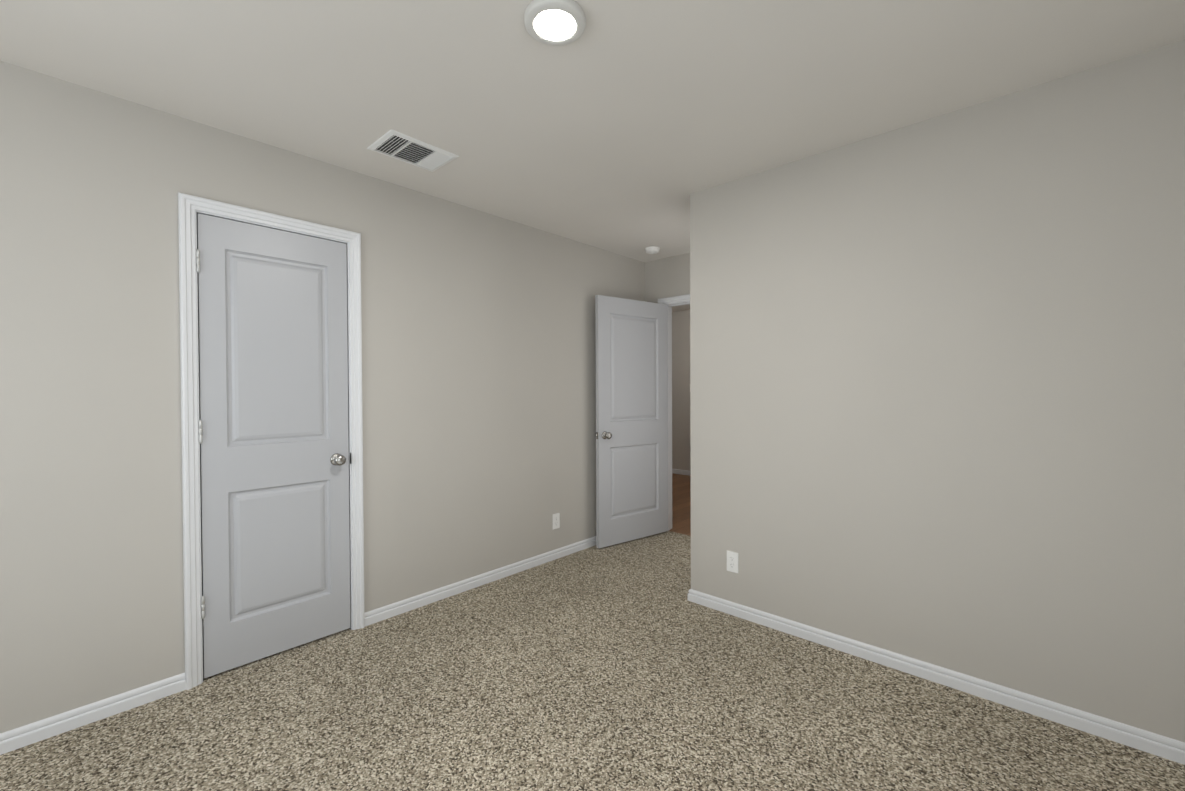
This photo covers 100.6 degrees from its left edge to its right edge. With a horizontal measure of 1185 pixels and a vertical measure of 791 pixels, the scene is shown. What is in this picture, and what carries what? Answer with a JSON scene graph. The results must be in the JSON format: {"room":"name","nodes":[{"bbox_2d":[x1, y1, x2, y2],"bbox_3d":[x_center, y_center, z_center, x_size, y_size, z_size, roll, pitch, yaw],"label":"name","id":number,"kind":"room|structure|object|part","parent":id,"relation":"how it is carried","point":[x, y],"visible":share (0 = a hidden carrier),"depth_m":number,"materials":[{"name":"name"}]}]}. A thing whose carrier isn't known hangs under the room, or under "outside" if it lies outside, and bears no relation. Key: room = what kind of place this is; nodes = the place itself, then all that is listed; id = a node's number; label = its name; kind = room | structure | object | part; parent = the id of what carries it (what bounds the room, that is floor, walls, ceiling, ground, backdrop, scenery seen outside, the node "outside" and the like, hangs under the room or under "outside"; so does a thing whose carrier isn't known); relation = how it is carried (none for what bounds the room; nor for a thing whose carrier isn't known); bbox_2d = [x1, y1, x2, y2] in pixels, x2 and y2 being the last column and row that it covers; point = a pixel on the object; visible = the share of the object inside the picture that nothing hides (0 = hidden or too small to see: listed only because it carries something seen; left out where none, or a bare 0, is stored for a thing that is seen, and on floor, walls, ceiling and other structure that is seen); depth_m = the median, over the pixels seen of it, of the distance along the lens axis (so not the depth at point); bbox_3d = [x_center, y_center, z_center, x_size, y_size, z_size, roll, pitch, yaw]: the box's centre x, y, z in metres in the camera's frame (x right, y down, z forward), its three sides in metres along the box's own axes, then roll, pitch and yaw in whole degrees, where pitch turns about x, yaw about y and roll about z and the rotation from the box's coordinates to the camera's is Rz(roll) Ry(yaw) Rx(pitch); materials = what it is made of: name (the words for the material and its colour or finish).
{"room":"empty bedroom","nodes":[
{"label":"empty bedroom","id":0,"kind":"room"},
{"bbox_2d":[0,61,644,732],"bbox_3d":[-1.298,0.033,2.715,0.120,2.472,5.165,0,1,43],"label":"wall","id":1,"kind":"structure","parent":0,"point":[478,371],"depth_m":2.09,"materials":[{"name":"paint"}]},
{"bbox_2d":[0,672,185,754],"bbox_3d":[-2.334,1.243,1.497,0.014,0.070,1.701,0,1,43],"label":"baseboard","id":2,"kind":"structure","parent":1,"relation":"attached to","point":[29,734],"depth_m":1.91,"materials":[{"name":"white wood"}]},
{"bbox_2d":[196,249,204,618],"bbox_3d":[-1.734,0.173,2.171,0.046,1.629,0.014,0,1,43],"label":"closet door hinge","id":3,"kind":"object","parent":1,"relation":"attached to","point":[200,431],"visible":0.98,"depth_m":2.15,"materials":[{"name":"silver metal"}]},
{"bbox_2d":[178,192,364,689],"bbox_3d":[-1.556,0.219,2.436,0.120,2.090,0.670,0,1,43],"label":"door frame","id":4,"kind":"structure","parent":1,"relation":"attached to","point":[349,414],"depth_m":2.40,"materials":[{"name":"white wood"}]},
{"bbox_2d":[197,213,350,677],"bbox_3d":[-1.526,0.224,2.413,0.173,2.055,0.632,0,1,43],"label":"closet door","id":5,"kind":"structure","parent":1,"relation":"in","point":[273,353],"depth_m":2.37,"materials":[{"name":"grey wood"}]},
{"bbox_3d":[-1.346,0.335,2.610,0.173,0.064,0.102,0,1,43],"label":"knob","id":6,"kind":"part","parent":5,"relation":"part of","materials":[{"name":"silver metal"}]},
{"bbox_2d":[364,536,595,625],"bbox_3d":[-0.372,1.208,3.635,0.014,0.070,2.586,0,1,43],"label":"baseboard","id":7,"kind":"structure","parent":1,"relation":"attached to","point":[397,608],"depth_m":3.17,"materials":[{"name":"white wood"}]},
{"bbox_2d":[553,513,559,528],"bbox_3d":[-0.276,0.957,3.743,0.007,0.115,0.070,0,1,43],"label":"electrical outlet","id":8,"kind":"object","parent":1,"relation":"attached to","point":[556,520],"visible":1,"depth_m":3.74,"materials":[{"name":"white plastic"}]},
{"bbox_2d":[0,531,1184,790],"bbox_3d":[0.170,1.328,1.412,4.060,0.120,5.200,0,1,43],"label":"floor carpet","id":9,"kind":"object","parent":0,"point":[628,665],"depth_m":1.92,"materials":[{"name":"beige carpet"}]},
{"bbox_2d":[0,0,1184,311],"bbox_3d":[0.172,-1.276,3.228,6.540,0.120,7.940,0,1,43],"label":"ceiling","id":10,"kind":"structure","parent":0,"point":[626,128],"depth_m":1.84,"materials":[{"name":"paint"}]},
{"bbox_2d":[367,129,458,171],"bbox_3d":[-0.882,-1.196,2.428,0.255,0.011,0.350,0,1,43],"label":"ceiling vent","id":11,"kind":"object","parent":10,"relation":"in","point":[406,148],"visible":1,"depth_m":2.41,"materials":[{"name":"white metal"}]},
{"bbox_2d":[524,0,585,45],"bbox_3d":[-0.118,-1.180,1.558,0.194,0.028,0.194,0,1,43],"label":"recessed light","id":12,"kind":"object","parent":10,"relation":"in","point":[556,22],"visible":1,"depth_m":1.54,"materials":[{"name":"white plastic"}]},
{"bbox_2d":[645,246,659,253],"bbox_3d":[0.500,-1.207,4.109,0.126,0.042,0.126,0,1,43],"label":"smoke detector","id":13,"kind":"object","parent":10,"relation":"attached to","point":[652,250],"visible":0.98,"depth_m":4.07,"materials":[{"name":"white plastic"}]},
{"bbox_2d":[595,295,667,547],"bbox_3d":[0.348,0.208,4.177,0.798,2.028,0.173,-1,1,-37],"label":"bedroom door","id":14,"kind":"structure","parent":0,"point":[631,434],"depth_m":4.14,"materials":[{"name":"grey wood"}]},
{"bbox_3d":[0.073,0.320,3.967,0.102,0.064,0.173,-1,1,-37],"label":"knob","id":15,"kind":"part","parent":14,"relation":"part of","materials":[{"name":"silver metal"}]},
{"bbox_2d":[645,253,689,302],"bbox_3d":[0.052,-0.002,5.062,3.896,2.472,0.120,0,1,43],"label":"wall","id":16,"kind":"structure","parent":0,"point":[667,277],"depth_m":4.40,"materials":[{"name":"paint"}]},
{"bbox_2d":[658,294,689,530],"bbox_3d":[0.977,0.179,4.200,0.920,2.104,0.144,0,1,43],"label":"door frame","id":17,"kind":"structure","parent":16,"relation":"attached to","point":[670,306],"depth_m":4.47,"materials":[{"name":"white wood"}]},
{"bbox_2d":[669,473,690,535],"bbox_3d":[1.011,1.269,6.028,4.016,0.118,2.740,0,1,43],"label":"floor","id":18,"kind":"structure","parent":0,"point":[681,504],"depth_m":5.49,"materials":[{"name":"brown wood"}]},
{"bbox_2d":[672,310,690,470],"bbox_3d":[1.847,-0.039,7.018,3.896,2.462,0.120,0,1,43],"label":"wall","id":19,"kind":"structure","parent":0,"point":[681,453],"depth_m":7.41,"materials":[{"name":"paint"}]},
{"bbox_2d":[672,469,690,475],"bbox_3d":[1.851,1.158,6.943,3.776,0.070,0.014,0,1,43],"label":"baseboard","id":20,"kind":"structure","parent":19,"relation":"attached to","point":[681,472],"depth_m":7.40,"materials":[{"name":"white wood"}]},
{"bbox_2d":[690,39,1184,741],"bbox_3d":[1.659,0.023,2.081,2.784,2.462,0.120,0,1,43],"label":"wall","id":21,"kind":"structure","parent":0,"point":[938,391],"depth_m":2.06,"materials":[{"name":"paint"}]},
{"bbox_2d":[727,551,737,572],"bbox_3d":[0.796,0.949,2.801,0.070,0.115,0.007,0,1,43],"label":"electrical outlet","id":22,"kind":"object","parent":21,"relation":"attached to","point":[732,561],"visible":1,"depth_m":2.80,"materials":[{"name":"white plastic"}]},
{"bbox_2d":[688,589,1184,764],"bbox_3d":[1.570,1.219,2.091,2.678,0.070,0.014,0,1,43],"label":"baseboard","id":23,"kind":"structure","parent":21,"relation":"attached to","point":[1168,748],"depth_m":2.07,"materials":[{"name":"white wood"}]}
]}

